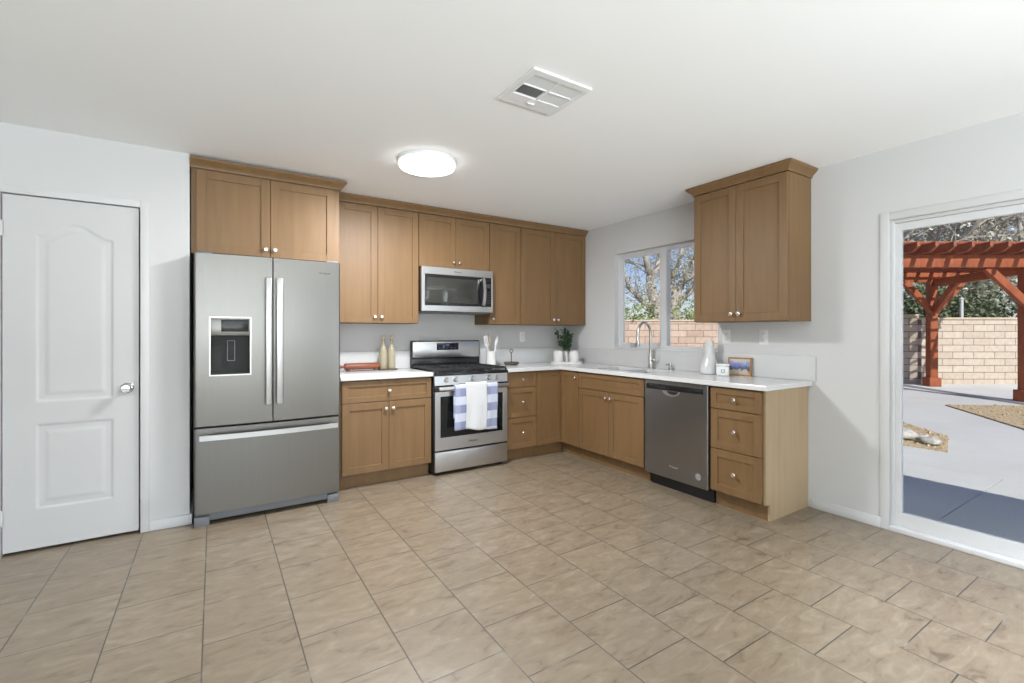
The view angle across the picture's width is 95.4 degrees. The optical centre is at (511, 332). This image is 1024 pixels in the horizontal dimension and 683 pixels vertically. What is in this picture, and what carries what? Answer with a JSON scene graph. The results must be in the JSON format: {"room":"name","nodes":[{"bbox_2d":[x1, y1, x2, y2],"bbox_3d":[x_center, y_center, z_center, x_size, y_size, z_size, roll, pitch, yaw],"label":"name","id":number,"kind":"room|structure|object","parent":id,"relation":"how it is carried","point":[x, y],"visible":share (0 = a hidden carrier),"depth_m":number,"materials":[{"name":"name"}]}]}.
{"room":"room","nodes":[
{"label":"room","id":0,"kind":"room"},
{"bbox_2d":[0,122,192,557],"bbox_3d":[-4.165,0.043,2.209,4.363,2.455,0.690,0,0,-33],"label":"wall","id":1,"kind":"structure","parent":0,"point":[29,156],"depth_m":3.00,"materials":[{"name":"paint"}]},
{"bbox_2d":[0,193,138,553],"bbox_3d":[-2.619,0.233,2.778,0.615,2.038,0.106,0,0,-33],"label":"door","id":2,"kind":"structure","parent":1,"relation":"in","point":[70,269],"depth_m":2.78,"materials":[{"name":"paint"}]},
{"bbox_2d":[0,184,148,532],"bbox_3d":[-2.633,0.217,2.814,0.707,2.106,0.082,0,0,-33],"label":"door frame","id":3,"kind":"structure","parent":1,"relation":"in","point":[144,205],"depth_m":2.95,"materials":[{"name":"paint"}]},
{"bbox_2d":[149,514,188,530],"bbox_3d":[-2.226,1.236,3.031,0.211,0.068,0.014,0,0,-33],"label":"baseboard","id":4,"kind":"structure","parent":1,"relation":"attached to","point":[158,524],"depth_m":3.02,"materials":[{"name":"paint"}]},
{"bbox_2d":[189,486,193,523],"bbox_3d":[-2.312,1.236,3.374,0.014,0.068,0.684,0,0,-33],"label":"baseboard","id":5,"kind":"structure","parent":1,"relation":"attached to","point":[192,499],"depth_m":3.19,"materials":[{"name":"paint"}]},
{"bbox_2d":[139,212,139,499],"bbox_3d":[-2.886,0.043,3.163,0.869,2.455,0.680,0,0,-33],"label":"wall","id":6,"kind":"structure","parent":0,"point":[139,212],"depth_m":3.54,"materials":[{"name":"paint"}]},
{"bbox_2d":[193,261,567,485],"bbox_3d":[-1.004,0.043,4.729,3.917,2.455,0.150,0,0,-33],"label":"wall","id":7,"kind":"structure","parent":0,"point":[430,327],"depth_m":4.78,"materials":[{"name":"paint"}]},
{"bbox_2d":[190,155,346,262],"bbox_3d":[-1.894,-0.853,3.645,1.005,0.633,0.714,0,0,-33],"label":"upper cabinet","id":8,"kind":"object","parent":7,"relation":"attached to","point":[237,209],"visible":0.91,"depth_m":3.34,"materials":[{"name":"brown wood"}]},
{"bbox_2d":[340,350,408,370],"bbox_3d":[-1.353,0.265,4.408,0.786,0.173,0.013,0,0,-33],"label":"backsplash","id":9,"kind":"structure","parent":7,"relation":"attached to","point":[401,357],"depth_m":4.40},
{"bbox_2d":[339,201,417,323],"bbox_3d":[-1.273,-0.600,4.252,0.772,1.036,0.359,0,0,-33],"label":"upper cabinet","id":10,"kind":"object","parent":7,"relation":"attached to","point":[378,246],"visible":0.96,"depth_m":4.14,"materials":[{"name":"brown wood"}]},
{"bbox_2d":[418,213,488,270],"bbox_3d":[-0.627,-0.867,4.666,0.760,0.502,0.359,0,0,-33],"label":"upper cabinet","id":11,"kind":"object","parent":7,"relation":"attached to","point":[446,242],"visible":0.88,"depth_m":4.52,"materials":[{"name":"brown wood"}]},
{"bbox_2d":[418,266,492,314],"bbox_3d":[-0.604,-0.401,4.630,0.753,0.427,0.443,0,0,-33],"label":"microwave","id":12,"kind":"object","parent":11,"relation":"attached to","point":[441,290],"visible":0.98,"depth_m":4.46,"materials":[{"name":"silver metal"}]},
{"bbox_2d":[475,223,520,324],"bbox_3d":[-0.146,-0.600,4.974,0.381,1.036,0.359,0,0,-33],"label":"upper cabinet","id":13,"kind":"object","parent":7,"relation":"attached to","point":[504,240],"visible":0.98,"depth_m":4.86,"materials":[{"name":"brown wood"}]},
{"bbox_2d":[479,347,564,363],"bbox_3d":[0.151,0.265,5.370,1.249,0.173,0.013,0,0,-33],"label":"backsplash","id":14,"kind":"structure","parent":7,"relation":"attached to","point":[521,355],"depth_m":5.34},
{"bbox_2d":[520,332,524,341],"bbox_3d":[0.119,0.048,5.355,0.072,0.116,0.005,0,0,-33],"label":"wall outlet","id":15,"kind":"object","parent":7,"relation":"attached to","point":[522,334],"visible":1,"depth_m":5.36,"materials":[{"name":"white plastic"}]},
{"bbox_2d":[520,228,584,325],"bbox_3d":[0.398,-0.600,5.322,0.908,1.036,0.359,0,0,-33],"label":"upper cabinet","id":16,"kind":"object","parent":7,"relation":"attached to","point":[552,263],"visible":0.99,"depth_m":5.18,"materials":[{"name":"brown wood"}]},
{"bbox_2d":[339,192,587,236],"bbox_3d":[-0.299,-1.149,4.672,2.783,0.062,0.046,0,0,-33],"label":"crown molding","id":17,"kind":"structure","parent":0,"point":[347,197],"depth_m":4.50,"materials":[{"name":"brown wood"}]},
{"bbox_2d":[0,451,1023,682],"bbox_3d":[-0.589,1.300,0.187,8.410,0.060,8.250,0,0,-33],"label":"floor","id":18,"kind":"structure","parent":0,"point":[560,566],"depth_m":2.23,"materials":[{"name":"tile"}]},
{"bbox_2d":[194,251,339,527],"bbox_3d":[-1.856,0.368,3.545,0.912,1.803,0.837,0,0,-33],"label":"refrigerator","id":19,"kind":"object","parent":18,"relation":"on","point":[267,333],"visible":1,"depth_m":3.21,"materials":[{"name":"grey metal"}]},
{"bbox_2d":[338,377,430,488],"bbox_3d":[-1.194,0.829,4.143,0.783,0.882,0.629,0,0,-33],"label":"base cabinet","id":20,"kind":"object","parent":18,"relation":"on","point":[385,424],"visible":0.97,"depth_m":3.90,"materials":[{"name":"brown wood"}]},
{"bbox_2d":[340,368,432,380],"bbox_3d":[-1.188,0.369,4.150,0.786,0.034,0.623,0,0,-33],"label":"countertop","id":21,"kind":"structure","parent":20,"relation":"on","point":[400,372],"depth_m":4.00,"materials":[{"name":"white stone"}]},
{"bbox_2d":[346,368,377,371],"bbox_3d":[-1.374,0.341,4.273,0.274,0.022,0.056,0,0,-33],"label":"rolling pin stand","id":22,"kind":"object","parent":21,"relation":"on","point":[375,369],"visible":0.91,"depth_m":4.26,"materials":[{"name":"brown wood"}]},
{"bbox_2d":[340,362,379,369],"bbox_3d":[-1.374,0.308,4.273,0.466,0.060,0.060,0,0,-33],"label":"rolling pin","id":23,"kind":"object","parent":22,"relation":"on","point":[352,366],"visible":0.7,"depth_m":4.24,"materials":[{"name":"brown wood"}]},
{"bbox_2d":[378,368,397,370],"bbox_3d":[-1.173,0.344,4.390,0.164,0.016,0.090,0,0,-33],"label":"tray","id":24,"kind":"object","parent":21,"relation":"on","point":[387,368],"visible":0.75,"depth_m":4.36,"materials":[{"name":"brown wood"}]},
{"bbox_2d":[379,335,386,368],"bbox_3d":[-1.206,0.184,4.369,0.072,0.320,0.072,0,0,-33],"label":"glass bottle","id":25,"kind":"object","parent":24,"relation":"on","point":[383,350],"visible":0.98,"depth_m":4.34,"materials":[{"name":"beige glass"}]},
{"bbox_2d":[388,335,394,367],"bbox_3d":[-1.140,0.184,4.411,0.072,0.320,0.072,0,0,-33],"label":"glass bottle","id":26,"kind":"object","parent":24,"relation":"on","point":[391,350],"visible":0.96,"depth_m":4.38,"materials":[{"name":"beige glass"}]},
{"bbox_2d":[410,340,508,474],"bbox_3d":[-0.510,0.676,4.531,0.759,1.188,0.684,0,0,-33],"label":"gas range","id":27,"kind":"object","parent":18,"relation":"on","point":[451,362],"visible":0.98,"depth_m":4.35,"materials":[{"name":"silver metal"}]},
{"bbox_2d":[412,363,507,376],"bbox_3d":[-0.519,0.356,4.545,0.759,0.061,0.608,0,0,-33],"label":"cooktop","id":28,"kind":"object","parent":27,"relation":"in","point":[438,369],"depth_m":4.39,"materials":[{"name":"metal"}]},
{"bbox_2d":[463,381,486,429],"bbox_3d":[-0.334,0.669,4.241,0.225,0.436,0.066,0,0,-33],"label":"dish towel","id":29,"kind":"object","parent":27,"relation":"hanging from","point":[476,392],"visible":0.94,"depth_m":4.22,"materials":[{"name":"white fabric"}]},
{"bbox_2d":[453,382,497,430],"bbox_3d":[-0.326,0.681,4.246,0.451,0.433,0.049,0,0,-33],"label":"dish towel","id":30,"kind":"object","parent":27,"relation":"hanging from","point":[459,394],"visible":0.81,"depth_m":4.17,"materials":[{"name":"blue fabric"}]},
{"bbox_2d":[506,371,536,459],"bbox_3d":[-0.050,0.829,4.875,0.360,0.882,0.629,0,0,-33],"label":"base cabinet","id":31,"kind":"object","parent":18,"relation":"on","point":[522,388],"visible":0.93,"depth_m":4.65,"materials":[{"name":"brown wood"}]},
{"bbox_2d":[533,370,583,457],"bbox_3d":[0.545,0.829,5.109,0.892,0.882,0.874,0,0,-33],"label":"base cabinet","id":32,"kind":"object","parent":18,"relation":"on","point":[557,390],"visible":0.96,"depth_m":4.82,"materials":[{"name":"brown wood"}]},
{"bbox_2d":[496,362,812,390],"bbox_3d":[0.901,0.369,4.209,1.262,0.034,2.776,0,0,-33],"label":"countertop","id":33,"kind":"structure","parent":32,"relation":"on","point":[731,381],"depth_m":3.81,"materials":[{"name":"white stone"}]},
{"bbox_2d":[486,351,495,364],"bbox_3d":[-0.221,0.276,4.963,0.106,0.152,0.106,0,0,-33],"label":"utensil crock","id":34,"kind":"object","parent":33,"relation":"on","point":[490,355],"visible":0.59,"depth_m":4.92,"materials":[{"name":"white ceramic"}]},
{"bbox_2d":[483,336,488,350],"bbox_3d":[-0.261,0.187,4.920,0.103,0.308,0.013,0,0,-41],"label":"slotted turner","id":35,"kind":"object","parent":34,"relation":"in","point":[484,337],"visible":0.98,"depth_m":4.91,"materials":[{"name":"white plastic"}]},
{"bbox_2d":[504,349,518,364],"bbox_3d":[-0.007,0.265,5.064,0.168,0.174,0.168,0,0,-33],"label":"tray","id":36,"kind":"object","parent":33,"relation":"on","point":[511,362],"visible":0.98,"depth_m":5.00,"materials":[{"name":"brown wood"}]},
{"bbox_2d":[551,361,581,363],"bbox_3d":[0.625,0.342,5.330,0.357,0.021,0.174,0,0,0],"label":"serving tray","id":37,"kind":"object","parent":33,"relation":"on","point":[552,362],"visible":0.8,"depth_m":5.25,"materials":[{"name":"white ceramic"}]},
{"bbox_2d":[553,350,562,362],"bbox_3d":[0.527,0.271,5.300,0.112,0.138,0.112,0,0,-33],"label":"canister","id":38,"kind":"object","parent":37,"relation":"on","point":[558,354],"visible":0.98,"depth_m":5.25,"materials":[{"name":"white ceramic"}]},
{"bbox_2d":[554,327,573,361],"bbox_3d":[0.604,0.138,5.393,0.235,0.403,0.135,0,0,1],"label":"potted plant","id":39,"kind":"object","parent":37,"relation":"on","point":[566,344],"visible":1,"depth_m":5.37,"materials":[{"name":"green plant"}]},
{"bbox_2d":[569,350,578,361],"bbox_3d":[0.707,0.271,5.300,0.112,0.138,0.112,0,0,-33],"label":"canister","id":40,"kind":"object","parent":37,"relation":"on","point":[574,354],"visible":0.97,"depth_m":5.25,"materials":[{"name":"white ceramic"}]},
{"bbox_2d":[636,322,655,368],"bbox_3d":[1.293,0.123,4.489,0.222,0.458,0.095,0,0,-33],"label":"faucet","id":41,"kind":"object","parent":33,"relation":"on","point":[650,358],"visible":1,"depth_m":4.53,"materials":[{"name":"silver metal"}]},
{"bbox_2d":[700,341,717,374],"bbox_3d":[1.683,0.211,3.967,0.160,0.282,0.160,0,0,-33],"label":"glass decanter","id":42,"kind":"object","parent":33,"relation":"on","point":[708,364],"visible":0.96,"depth_m":3.93,"materials":[{"name":"white glass"}]},
{"bbox_2d":[716,363,729,375],"bbox_3d":[1.724,0.304,3.815,0.100,0.096,0.084,0,0,21],"label":"box","id":43,"kind":"object","parent":33,"relation":"on","point":[721,369],"visible":1,"depth_m":3.78,"materials":[{"name":"white plastic"}]},
{"bbox_2d":[728,357,752,376],"bbox_3d":[1.857,0.278,3.797,0.037,0.148,0.184,0,0,-43],"label":"picture frame","id":44,"kind":"object","parent":33,"relation":"on","point":[739,366],"visible":0.87,"depth_m":3.79,"materials":[{"name":"brown wood"}]},
{"bbox_2d":[729,359,749,374],"bbox_3d":[1.856,0.278,3.796,0.019,0.126,0.162,0,0,-43],"label":"print","id":45,"kind":"object","parent":44,"relation":"attached to","point":[737,366],"depth_m":3.79},
{"bbox_2d":[578,372,650,480],"bbox_3d":[1.125,0.829,4.457,0.619,0.882,0.848,0,0,-33],"label":"base cabinet","id":46,"kind":"object","parent":18,"relation":"on","point":[611,408],"visible":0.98,"depth_m":4.26,"materials":[{"name":"brown wood"}]},
{"bbox_2d":[645,379,715,502],"bbox_3d":[1.520,0.832,3.837,0.591,0.876,0.602,0,0,-33],"label":"dishwasher","id":47,"kind":"object","parent":18,"relation":"on","point":[677,414],"visible":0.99,"depth_m":3.65,"materials":[{"name":"grey metal"}]},
{"bbox_2d":[711,386,807,521],"bbox_3d":[1.797,0.829,3.406,0.619,0.882,0.398,0,0,-33],"label":"base cabinet","id":48,"kind":"object","parent":18,"relation":"on","point":[759,439],"visible":0.98,"depth_m":3.24,"materials":[{"name":"brown wood"}]},
{"bbox_2d":[0,0,1023,234],"bbox_3d":[-0.589,-1.235,0.187,8.410,0.100,8.250,0,0,-33],"label":"ceiling","id":49,"kind":"structure","parent":0,"point":[685,94],"depth_m":2.23,"materials":[{"name":"paint"}]},
{"bbox_2d":[398,149,455,176],"bbox_3d":[-0.584,-1.154,3.211,0.392,0.062,0.392,0,0,-33],"label":"ceiling light","id":50,"kind":"object","parent":49,"relation":"attached to","point":[420,162],"visible":1,"depth_m":3.12,"materials":[{"name":"white plastic"}]},
{"bbox_2d":[497,67,591,115],"bbox_3d":[0.158,-1.175,2.300,0.344,0.020,0.322,0,0,-33],"label":"ceiling vent","id":51,"kind":"object","parent":49,"relation":"in","point":[539,90],"visible":1,"depth_m":2.29,"materials":[{"name":"white plastic"}]},
{"bbox_2d":[568,112,1023,525],"bbox_3d":[2.891,0.043,2.413,0.150,2.455,8.250,0,0,-33],"label":"wall","id":52,"kind":"structure","parent":0,"point":[849,197],"depth_m":3.21,"materials":[{"name":"paint"}]},
{"bbox_2d":[614,241,717,352],"bbox_3d":[1.492,-0.336,4.568,0.124,1.019,1.230,0,0,-33],"label":"window","id":53,"kind":"structure","parent":52,"relation":"in","point":[664,251],"depth_m":4.60,"materials":[{"name":"white plastic"}]},
{"bbox_2d":[568,347,815,380],"bbox_3d":[1.434,0.265,4.537,0.014,0.173,2.799,0,0,-33],"label":"backsplash","id":54,"kind":"structure","parent":52,"relation":"attached to","point":[771,366],"depth_m":4.21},
{"bbox_2d":[723,330,730,343],"bbox_3d":[1.817,0.035,3.946,0.005,0.116,0.072,0,0,-33],"label":"wall outlet","id":55,"kind":"object","parent":52,"relation":"attached to","point":[726,333],"visible":1,"depth_m":3.94,"materials":[{"name":"white plastic"}]},
{"bbox_2d":[685,158,817,322],"bbox_3d":[1.817,-0.631,3.601,0.374,1.099,0.838,0,0,-33],"label":"upper cabinet","id":56,"kind":"object","parent":52,"relation":"attached to","point":[752,239],"visible":1,"depth_m":3.42,"materials":[{"name":"brown wood"}]},
{"bbox_2d":[759,330,767,343],"bbox_3d":[1.987,0.035,3.680,0.005,0.116,0.072,0,0,-33],"label":"wall outlet","id":57,"kind":"object","parent":52,"relation":"attached to","point":[763,334],"visible":1,"depth_m":3.68,"materials":[{"name":"white plastic"}]},
{"bbox_2d":[812,499,880,527],"bbox_3d":[2.287,1.236,3.204,0.014,0.068,0.410,0,0,-33],"label":"baseboard","id":58,"kind":"structure","parent":52,"relation":"attached to","point":[873,520],"depth_m":3.18,"materials":[{"name":"paint"}]},
{"bbox_2d":[880,189,1023,569],"bbox_3d":[2.973,0.250,2.255,0.142,2.040,1.936,0,0,-33],"label":"door","id":59,"kind":"structure","parent":52,"relation":"in","point":[987,546],"depth_m":2.98,"materials":[{"name":"white plastic"}]},
{"label":"outside","id":60,"kind":"structure","parent":0,"visible":0},
{"bbox_2d":[903,386,1023,542],"bbox_3d":[14.311,1.420,12.713,30.189,0.100,34.000,0,0,-33],"label":"ground","id":61,"kind":"structure","parent":60,"point":[977,484],"depth_m":4.69,"materials":[{"name":"concrete"}]},
{"bbox_2d":[625,250,686,319],"bbox_3d":[4.903,-2.075,17.632,3.919,7.120,4.069,0,0,11],"label":"tree","id":62,"kind":"object","parent":61,"relation":"on","point":[651,289],"visible":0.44,"depth_m":17.65,"materials":[{"name":"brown plant"}]},
{"bbox_2d":[625,297,693,319],"bbox_3d":[4.299,0.152,16.973,3.950,2.779,4.587,0,0,-33],"label":"shrub","id":63,"kind":"object","parent":61,"relation":"on","point":[634,317],"visible":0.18,"depth_m":16.31,"materials":[{"name":"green plant"}]},
{"bbox_2d":[644,246,693,319],"bbox_3d":[7.942,-2.450,20.096,4.295,7.857,4.434,0,0,-33],"label":"tree","id":64,"kind":"object","parent":61,"relation":"on","point":[687,274],"visible":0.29,"depth_m":19.84,"materials":[{"name":"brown plant"}]},
{"bbox_2d":[625,320,717,347],"bbox_3d":[4.190,0.480,14.990,7.400,1.780,0.240,0,0,0],"label":"wall","id":65,"kind":"structure","parent":61,"relation":"on","point":[685,333],"depth_m":14.90,"materials":[{"name":"beige brick"}]},
{"bbox_2d":[670,296,693,319],"bbox_3d":[7.680,-0.124,18.979,3.881,3.211,4.009,0,0,12],"label":"shrub","id":66,"kind":"object","parent":61,"relation":"on","point":[684,297],"visible":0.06,"depth_m":18.92,"materials":[{"name":"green plant"}]},
{"bbox_2d":[903,314,919,383],"bbox_3d":[9.263,0.448,13.584,0.240,1.845,3.946,0,0,-41],"label":"wall","id":67,"kind":"structure","parent":61,"relation":"on","point":[910,321],"depth_m":12.16,"materials":[{"name":"beige brick"}]},
{"bbox_2d":[903,422,949,451],"bbox_3d":[5.381,1.347,7.010,2.580,0.059,2.414,0,0,-33],"label":"gravel bed","id":68,"kind":"object","parent":61,"relation":"on","point":[917,443],"visible":0.12,"depth_m":5.77,"materials":[{"name":"beige gravel"}]},
{"bbox_2d":[903,426,918,439],"bbox_3d":[4.888,1.256,5.990,0.374,0.156,0.535,0,0,-31],"label":"rock","id":69,"kind":"object","parent":68,"relation":"on","point":[909,434],"visible":0.27,"depth_m":5.78,"materials":[{"name":"grey stone"}]},
{"bbox_2d":[919,436,941,444],"bbox_3d":[5.059,1.292,5.638,0.194,0.084,0.271,0,0,7],"label":"rock","id":70,"kind":"object","parent":68,"relation":"on","point":[932,440],"visible":1,"depth_m":5.57,"materials":[{"name":"grey stone"}]},
{"bbox_2d":[903,283,1012,317],"bbox_3d":[13.131,-0.057,15.611,4.092,3.391,3.915,0,0,16],"label":"shrub","id":71,"kind":"object","parent":61,"relation":"on","point":[914,310],"visible":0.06,"depth_m":14.79,"materials":[{"name":"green plant"}]},
{"bbox_2d":[904,216,1014,297],"bbox_3d":[21.383,-3.857,22.716,7.884,10.801,6.722,0,0,4],"label":"tree","id":72,"kind":"object","parent":61,"relation":"on","point":[1004,216],"visible":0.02,"depth_m":21.32,"materials":[{"name":"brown plant"}]},
{"bbox_2d":[903,281,1017,316],"bbox_3d":[13.846,-0.152,14.871,4.004,3.259,4.268,0,0,-33],"label":"shrub","id":73,"kind":"object","parent":61,"relation":"on","point":[951,303],"visible":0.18,"depth_m":14.43,"materials":[{"name":"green plant"}]},
{"bbox_2d":[959,298,963,316],"bbox_3d":[13.504,0.210,14.000,0.120,2.520,0.120,0,0,-33],"label":"post","id":74,"kind":"object","parent":61,"relation":"on","point":[961,304],"visible":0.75,"depth_m":13.97,"materials":[{"name":"metal"}]},
{"bbox_2d":[903,383,1023,404],"bbox_3d":[12.569,1.347,7.662,6.000,0.045,10.346,0,0,6],"label":"patio slab","id":75,"kind":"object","parent":61,"relation":"on","point":[997,392],"depth_m":10.83,"materials":[{"name":"concrete"}]},
{"bbox_2d":[903,241,1023,401],"bbox_3d":[8.495,-0.171,10.125,5.915,2.992,3.657,0,0,0],"label":"pergola","id":76,"kind":"object","parent":75,"relation":"on","point":[949,263],"visible":0.44,"depth_m":8.90,"materials":[{"name":"red wood"}]},
{"bbox_2d":[903,214,1023,309],"bbox_3d":[14.217,-2.759,16.520,6.441,8.482,7.315,0,0,16],"label":"tree","id":77,"kind":"object","parent":61,"relation":"on","point":[965,236],"visible":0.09,"depth_m":15.74,"materials":[{"name":"grey plant"}]},
{"bbox_2d":[909,290,1017,316],"bbox_3d":[15.694,-0.012,15.462,3.858,2.998,3.996,0,0,-33],"label":"shrub","id":78,"kind":"object","parent":61,"relation":"on","point":[999,297],"visible":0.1,"depth_m":15.15,"materials":[{"name":"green plant"}]},
{"bbox_2d":[904,213,1023,312],"bbox_3d":[17.111,-3.397,18.319,6.953,9.986,7.825,0,0,-21],"label":"tree","id":79,"kind":"object","parent":61,"relation":"on","point":[1001,218],"visible":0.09,"depth_m":17.71,"materials":[{"name":"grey plant"}]},
{"bbox_2d":[909,213,1023,312],"bbox_3d":[17.940,-2.578,16.367,6.974,8.237,6.949,0,0,-33],"label":"tree","id":80,"kind":"object","parent":61,"relation":"on","point":[1018,217],"visible":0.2,"depth_m":15.83,"materials":[{"name":"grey plant"}]},
{"bbox_2d":[918,317,1017,383],"bbox_3d":[20.250,0.492,12.040,19.520,1.755,0.240,0,0,0],"label":"wall","id":81,"kind":"structure","parent":61,"relation":"on","point":[971,350],"depth_m":11.95,"materials":[{"name":"beige brick"}]},
{"bbox_2d":[916,215,1023,308],"bbox_3d":[22.326,-4.244,21.941,7.228,11.472,6.918,0,0,-4],"label":"tree","id":82,"kind":"object","parent":61,"relation":"on","point":[1008,215],"visible":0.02,"depth_m":21.86,"materials":[{"name":"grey plant"}]},
{"bbox_2d":[946,404,1023,429],"bbox_3d":[8.468,1.347,6.599,2.800,0.058,4.188,0,0,5],"label":"gravel bed","id":83,"kind":"object","parent":61,"relation":"on","point":[1012,415],"visible":1,"depth_m":7.86,"materials":[{"name":"beige gravel"}]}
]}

